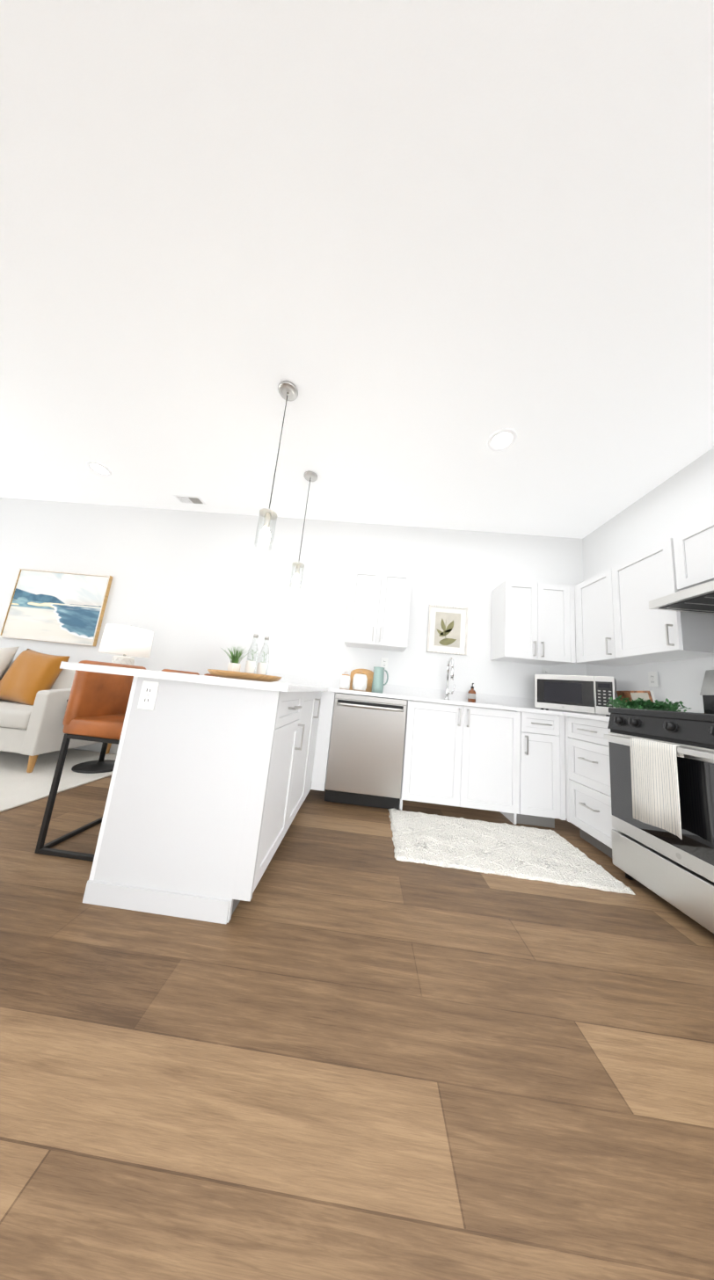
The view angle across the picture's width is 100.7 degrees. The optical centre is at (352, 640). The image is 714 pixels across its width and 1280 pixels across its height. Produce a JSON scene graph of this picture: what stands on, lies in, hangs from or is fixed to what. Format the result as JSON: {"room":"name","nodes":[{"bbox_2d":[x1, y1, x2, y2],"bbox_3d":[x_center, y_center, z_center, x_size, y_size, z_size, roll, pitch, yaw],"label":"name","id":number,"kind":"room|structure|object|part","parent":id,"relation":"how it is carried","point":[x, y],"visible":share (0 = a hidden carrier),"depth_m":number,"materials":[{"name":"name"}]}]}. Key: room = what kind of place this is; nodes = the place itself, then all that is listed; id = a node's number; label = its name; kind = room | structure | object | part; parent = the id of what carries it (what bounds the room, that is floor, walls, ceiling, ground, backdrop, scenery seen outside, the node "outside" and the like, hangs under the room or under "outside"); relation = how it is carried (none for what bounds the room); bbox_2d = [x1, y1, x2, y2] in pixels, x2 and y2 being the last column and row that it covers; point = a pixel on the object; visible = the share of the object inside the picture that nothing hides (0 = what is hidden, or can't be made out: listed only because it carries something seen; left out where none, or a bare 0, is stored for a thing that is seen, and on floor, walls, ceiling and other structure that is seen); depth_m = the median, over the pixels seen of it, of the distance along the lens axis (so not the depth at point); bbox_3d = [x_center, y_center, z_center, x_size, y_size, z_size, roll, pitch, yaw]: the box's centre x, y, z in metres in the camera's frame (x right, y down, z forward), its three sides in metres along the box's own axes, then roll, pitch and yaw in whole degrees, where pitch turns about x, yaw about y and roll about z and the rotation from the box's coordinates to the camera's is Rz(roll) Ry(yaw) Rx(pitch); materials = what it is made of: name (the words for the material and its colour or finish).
{"room":"kitchen","nodes":[
{"label":"kitchen","id":0,"kind":"room"},
{"bbox_2d":[0,497,586,698],"bbox_3d":[-1.556,-0.113,3.351,8.290,2.810,0.150,5,-9,3],"label":"wall","id":1,"kind":"structure","parent":0,"point":[197,592],"depth_m":3.32,"materials":[{"name":"white paint"}]},
{"bbox_2d":[0,567,112,646],"bbox_3d":[-3.373,-0.394,3.370,1.111,0.816,0.043,5,-9,3],"label":"painting","id":2,"kind":"object","parent":1,"relation":"attached to","point":[57,607],"visible":1,"depth_m":3.36,"materials":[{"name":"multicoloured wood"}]},
{"bbox_2d":[70,741,118,754],"bbox_3d":[-3.445,1.040,3.143,4.409,0.100,0.019,5,-9,3],"label":"baseboard","id":3,"kind":"structure","parent":1,"relation":"attached to","point":[98,746],"depth_m":3.08,"materials":[{"name":"white wood"}]},
{"bbox_2d":[380,657,387,669],"bbox_3d":[0.331,0.236,3.114,0.072,0.118,0.008,5,-9,3],"label":"electrical outlet","id":4,"kind":"object","parent":1,"relation":"attached to","point":[384,662],"visible":0.98,"depth_m":3.11,"materials":[{"name":"white plastic"}]},
{"bbox_2d":[426,603,468,654],"bbox_3d":[1.013,-0.122,3.161,0.414,0.516,0.022,5,-9,3],"label":"wall art","id":5,"kind":"object","parent":1,"relation":"attached to","point":[447,630],"visible":0.98,"depth_m":3.16,"materials":[{"name":"white paper"}]},
{"bbox_2d":[344,568,575,665],"bbox_3d":[1.041,-0.240,3.010,2.168,0.759,0.355,5,-9,3],"label":"upper cabinet","id":6,"kind":"object","parent":1,"relation":"attached to","point":[534,623],"visible":1,"depth_m":2.88,"materials":[{"name":"white wood"}]},
{"bbox_2d":[542,668,549,674],"bbox_3d":[1.980,0.340,3.030,0.072,0.118,0.008,5,-9,3],"label":"electrical outlet","id":7,"kind":"object","parent":1,"relation":"attached to","point":[545,671],"visible":0.46,"depth_m":3.03,"materials":[{"name":"white plastic"}]},
{"bbox_2d":[0,749,713,1279],"bbox_3d":[-1.826,0.798,0.009,8.290,0.120,6.450,5,-9,3],"label":"floor","id":8,"kind":"structure","parent":0,"point":[343,1043],"depth_m":0.71,"materials":[{"name":"brown wood"}]},
{"bbox_2d":[0,749,116,812],"bbox_3d":[-3.805,0.852,1.956,3.550,0.012,2.350,5,-9,3],"label":"area rug","id":9,"kind":"object","parent":8,"relation":"on","point":[19,785],"visible":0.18,"depth_m":2.30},
{"bbox_2d":[0,646,111,772],"bbox_3d":[-3.569,0.492,2.805,2.320,1.016,0.830,5,-9,3],"label":"sofa","id":10,"kind":"object","parent":9,"relation":"on","point":[35,687],"visible":0.73,"depth_m":2.49,"materials":[{"name":"fabric"}]},
{"bbox_2d":[0,646,19,702],"bbox_3d":[-3.592,0.298,2.780,0.646,0.584,0.331,5,-9,3],"label":"pillow","id":11,"kind":"object","parent":10,"relation":"on","point":[7,655],"depth_m":2.86,"materials":[{"name":"orange fabric"}]},
{"bbox_2d":[66,699,115,773],"bbox_3d":[-2.201,0.832,2.652,0.450,0.572,0.450,5,-9,3],"label":"side table","id":12,"kind":"object","parent":9,"relation":"on","point":[101,765],"visible":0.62,"depth_m":2.55,"materials":[{"name":"black metal"}]},
{"bbox_2d":[98,623,153,665],"bbox_3d":[-2.118,0.201,2.726,0.380,0.706,0.380,5,-9,3],"label":"table lamp","id":13,"kind":"object","parent":12,"relation":"on","point":[124,640],"visible":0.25,"depth_m":2.63,"materials":[{"name":"white ceramic"}]},
{"bbox_2d":[34,660,145,861],"bbox_3d":[-1.235,0.602,1.653,0.462,0.917,0.444,5,-9,3],"label":"bar stool","id":14,"kind":"object","parent":8,"relation":"on","point":[96,708],"visible":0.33,"depth_m":1.50,"materials":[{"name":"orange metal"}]},
{"bbox_3d":[-1.208,0.334,1.698,0.462,0.372,0.444,5,-9,3],"label":"seat","id":15,"kind":"part","parent":14,"relation":"part of","materials":[{"name":"leather"}]},
{"bbox_2d":[161,669,199,675],"bbox_3d":[-1.210,0.708,2.279,0.462,0.917,0.444,5,-9,3],"label":"bar stool","id":16,"kind":"object","parent":8,"relation":"on","point":[177,671],"visible":0.06,"depth_m":2.29,"materials":[{"name":"orange leather"}]},
{"bbox_2d":[212,686,321,820],"bbox_3d":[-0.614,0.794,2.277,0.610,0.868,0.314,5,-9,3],"label":"base cabinet","id":17,"kind":"object","parent":8,"relation":"on","point":[267,752],"depth_m":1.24,"materials":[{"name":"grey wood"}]},
{"bbox_2d":[137,680,159,710],"bbox_3d":[-0.872,0.232,1.260,0.072,0.118,0.008,5,-9,3],"label":"outlet","id":18,"kind":"object","parent":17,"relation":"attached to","point":[148,695],"visible":1,"depth_m":1.26,"materials":[{"name":"white plastic"}]},
{"bbox_2d":[310,691,415,810],"bbox_3d":[0.096,0.938,2.708,0.779,0.868,0.630,5,-9,3],"label":"base cabinet","id":19,"kind":"object","parent":8,"relation":"on","point":[319,772],"depth_m":2.41,"materials":[{"name":"grey wood"}]},
{"bbox_2d":[59,661,330,691],"bbox_3d":[-0.718,0.254,1.848,0.970,0.030,1.290,5,-9,3],"label":"countertop","id":20,"kind":"structure","parent":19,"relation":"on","point":[292,683],"depth_m":1.22,"materials":[{"name":"white stone"}]},
{"bbox_2d":[207,669,281,682],"bbox_3d":[-0.738,0.244,2.034,0.484,0.042,0.484,5,-9,3],"label":"wood tray","id":21,"kind":"object","parent":20,"relation":"on","point":[243,675],"visible":1,"depth_m":1.84,"materials":[{"name":"brown wood"}]},
{"bbox_2d":[223,646,253,671],"bbox_3d":[-0.785,0.132,1.999,0.215,0.215,0.191,5,-9,3],"label":"grass plant","id":22,"kind":"object","parent":21,"relation":"on","point":[235,665],"visible":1,"depth_m":1.98,"materials":[{"name":"green plant"}]},
{"bbox_2d":[244,633,258,673],"bbox_3d":[-0.699,0.105,2.067,0.073,0.307,0.074,5,-9,3],"label":"glass bottle","id":23,"kind":"object","parent":21,"relation":"on","point":[250,666],"visible":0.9,"depth_m":2.03,"materials":[{"name":"clear glass"}]},
{"bbox_2d":[255,636,269,675],"bbox_3d":[-0.637,0.120,2.122,0.073,0.307,0.074,5,-9,3],"label":"glass bottle","id":24,"kind":"object","parent":21,"relation":"on","point":[261,668],"visible":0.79,"depth_m":2.08,"materials":[{"name":"clear glass"}]},
{"bbox_2d":[248,670,562,715],"bbox_3d":[0.587,0.584,2.732,3.528,0.330,0.664,5,-9,3],"label":"countertop","id":25,"kind":"structure","parent":19,"relation":"on","point":[458,698],"depth_m":3.01,"materials":[{"name":"white stone"}]},
{"bbox_2d":[339,671,350,690],"bbox_3d":[-0.073,0.383,2.868,0.099,0.174,0.099,5,-9,3],"label":"canister","id":26,"kind":"object","parent":25,"relation":"on","point":[345,681],"visible":1,"depth_m":2.83,"materials":[{"name":"white ceramic"}]},
{"bbox_2d":[352,670,367,691],"bbox_3d":[0.071,0.391,2.912,0.142,0.202,0.143,5,-9,3],"label":"canister","id":27,"kind":"object","parent":25,"relation":"on","point":[360,680],"visible":1,"depth_m":2.85,"materials":[{"name":"white ceramic"}]},
{"bbox_2d":[349,669,373,692],"bbox_3d":[0.101,0.409,3.098,0.260,0.235,0.044,5,-9,3],"label":"cutting board","id":28,"kind":"object","parent":25,"relation":"on","point":[369,673],"visible":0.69,"depth_m":3.10,"materials":[{"name":"brown wood"}]},
{"bbox_2d":[370,666,388,693],"bbox_3d":[0.273,0.390,2.939,0.158,0.252,0.116,5,-9,3],"label":"pitcher","id":29,"kind":"object","parent":25,"relation":"on","point":[377,684],"visible":1,"depth_m":2.90,"materials":[{"name":"ceramic"}]},
{"bbox_2d":[443,657,455,699],"bbox_3d":[0.978,0.373,2.909,0.104,0.416,0.192,5,-9,3],"label":"faucet","id":30,"kind":"object","parent":25,"relation":"on","point":[447,692],"visible":1,"depth_m":2.94,"materials":[{"name":"silver metal"}]},
{"bbox_2d":[467,683,475,702],"bbox_3d":[1.193,0.518,2.957,0.075,0.190,0.075,5,-9,3],"label":"soap dispenser","id":31,"kind":"object","parent":25,"relation":"on","point":[471,694],"visible":1,"depth_m":2.92,"materials":[{"name":"brown glass"}]},
{"bbox_2d":[534,674,617,716],"bbox_3d":[2.018,0.490,2.693,0.567,0.326,0.289,-3,-13,44],"label":"microwave","id":32,"kind":"object","parent":25,"relation":"on","point":[592,694],"visible":0.94,"depth_m":2.58,"materials":[{"name":"silver plastic"}]},
{"bbox_2d":[324,692,407,809],"bbox_3d":[0.119,0.933,2.654,0.598,0.865,0.653,5,-9,3],"label":"dishwasher","id":33,"kind":"object","parent":8,"relation":"on","point":[365,758],"visible":1,"depth_m":2.38,"materials":[{"name":"silver metal"}]},
{"bbox_2d":[412,701,531,825],"bbox_3d":[0.909,1.013,2.663,0.969,0.868,0.630,5,-9,3],"label":"base cabinet","id":34,"kind":"object","parent":8,"relation":"on","point":[510,765],"depth_m":2.36,"materials":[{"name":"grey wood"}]},
{"bbox_2d":[388,808,635,894],"bbox_3d":[0.883,1.322,1.946,1.276,0.023,0.746,5,-9,3],"label":"rug","id":35,"kind":"object","parent":8,"relation":"on","point":[522,852],"visible":1,"depth_m":1.83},
{"bbox_2d":[531,712,566,828],"bbox_3d":[1.473,1.066,2.632,0.399,0.868,0.630,5,-9,3],"label":"base cabinet","id":36,"kind":"object","parent":8,"relation":"on","point":[548,730],"depth_m":2.33,"materials":[{"name":"grey wood"}]},
{"bbox_2d":[564,715,616,858],"bbox_3d":[1.957,1.069,2.354,0.666,0.869,1.111,5,-9,3],"label":"base cabinet","id":37,"kind":"object","parent":8,"relation":"on","point":[587,789],"visible":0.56,"depth_m":2.08,"materials":[{"name":"grey wood"}]},
{"bbox_2d":[562,706,704,721],"bbox_3d":[2.001,0.524,2.113,0.658,0.130,0.466,5,-9,3],"label":"countertop","id":38,"kind":"structure","parent":37,"relation":"on","point":[581,715],"depth_m":2.13,"materials":[{"name":"white stone"}]},
{"bbox_2d":[616,690,655,706],"bbox_3d":[2.255,0.508,2.343,0.073,0.224,0.302,5,-9,3],"label":"cookbook","id":39,"kind":"object","parent":38,"relation":"on","point":[643,694],"visible":0.44,"depth_m":2.33,"materials":[{"name":"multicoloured paper"}]},
{"bbox_2d":[605,695,690,712],"bbox_3d":[2.031,0.471,2.073,0.425,0.164,0.416,5,-9,3],"label":"fern plant","id":40,"kind":"object","parent":38,"relation":"on","point":[639,703],"visible":0.67,"depth_m":2.00,"materials":[{"name":"green plant"}]},
{"bbox_2d":[603,669,713,933],"bbox_3d":[1.900,0.714,1.444,0.748,1.257,0.788,5,-9,3],"label":"range","id":41,"kind":"object","parent":8,"relation":"on","point":[677,872],"visible":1,"depth_m":1.45,"materials":[{"name":"silver metal"}]},
{"bbox_2d":[629,737,683,839],"bbox_3d":[1.530,0.724,1.495,0.050,0.420,0.246,5,-9,3],"label":"dish towel","id":42,"kind":"object","parent":41,"relation":"hanging from","point":[655,786],"visible":1,"depth_m":1.48,"materials":[{"name":"fabric"}]},
{"bbox_2d":[0,0,713,538],"bbox_3d":[-1.533,-2.078,0.486,8.290,0.120,6.450,5,-9,3],"label":"ceiling","id":43,"kind":"structure","parent":0,"point":[417,253],"depth_m":1.32,"materials":[{"name":"white paint"}]},
{"bbox_2d":[86,460,111,476],"bbox_3d":[-2.513,-1.705,2.933,0.196,0.010,0.196,5,-9,3],"label":"recessed light","id":44,"kind":"object","parent":43,"relation":"in","point":[98,468],"visible":0.98,"depth_m":2.93,"materials":[{"name":"white"}]},
{"bbox_2d":[173,494,205,504],"bbox_3d":[-1.821,-1.572,3.302,0.300,0.013,0.145,5,-9,3],"label":"ceiling vent","id":45,"kind":"object","parent":43,"relation":"in","point":[189,499],"visible":1,"depth_m":3.29,"materials":[{"name":"white metal"}]},
{"bbox_2d":[254,380,298,551],"bbox_3d":[-0.483,-1.111,1.869,0.128,1.115,0.128,5,-9,3],"label":"pendant light","id":46,"kind":"object","parent":43,"relation":"hanging from","point":[287,390],"visible":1,"depth_m":1.84,"materials":[{"name":"clear glass"}]},
{"bbox_3d":[-0.529,-0.669,1.796,0.104,0.214,0.104,5,-9,3],"label":"glass","id":47,"kind":"part","parent":46,"relation":"part of","materials":[{"name":"clear glass"}]},
{"bbox_2d":[289,471,317,589],"bbox_3d":[-0.444,-0.992,2.649,0.128,1.089,0.128,5,-9,3],"label":"pendant light","id":48,"kind":"object","parent":43,"relation":"hanging from","point":[309,476],"visible":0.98,"depth_m":2.62,"materials":[{"name":"clear glass"}]},
{"bbox_3d":[-0.488,-0.561,2.577,0.104,0.211,0.104,5,-9,3],"label":"glass","id":49,"kind":"part","parent":48,"relation":"part of","materials":[{"name":"clear glass"}]},
{"bbox_2d":[487,428,516,451],"bbox_3d":[1.091,-1.466,2.164,0.196,0.010,0.196,5,-9,3],"label":"recessed light","id":50,"kind":"object","parent":43,"relation":"in","point":[502,440],"visible":1,"depth_m":2.16,"materials":[{"name":"white"}]},
{"bbox_2d":[582,447,713,711],"bbox_3d":[2.364,-0.277,-0.050,0.150,2.810,6.300,5,-9,3],"label":"wall","id":51,"kind":"structure","parent":0,"point":[680,501],"depth_m":2.36,"materials":[{"name":"white paint"}]},
{"bbox_2d":[574,571,636,666],"bbox_3d":[2.262,-0.190,2.559,0.317,0.758,0.489,5,-9,3],"label":"upper cabinet","id":52,"kind":"object","parent":51,"relation":"attached to","point":[591,647],"depth_m":2.63,"materials":[{"name":"grey wood"}]},
{"bbox_2d":[647,671,658,686],"bbox_3d":[2.339,0.299,2.305,0.008,0.118,0.072,5,-9,3],"label":"electrical outlet","id":53,"kind":"object","parent":51,"relation":"attached to","point":[652,677],"visible":1,"depth_m":2.30,"materials":[{"name":"white plastic"}]},
{"bbox_2d":[603,543,707,663],"bbox_3d":[2.247,-0.258,2.163,0.317,0.758,0.546,5,-9,3],"label":"upper cabinet","id":54,"kind":"object","parent":51,"relation":"attached to","point":[618,621],"depth_m":2.21,"materials":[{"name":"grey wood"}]},
{"bbox_2d":[648,580,713,614],"bbox_3d":[2.123,-0.308,1.512,0.500,0.145,0.746,5,-9,3],"label":"range hood","id":55,"kind":"object","parent":51,"relation":"attached to","point":[698,599],"visible":1,"depth_m":1.73,"materials":[{"name":"silver metal"}]},
{"bbox_2d":[659,516,713,656],"bbox_3d":[2.221,-0.366,1.524,0.317,0.758,0.876,5,-9,3],"label":"upper cabinet","id":56,"kind":"object","parent":51,"relation":"attached to","point":[687,558],"depth_m":1.87,"materials":[{"name":"grey wood"}]}
]}

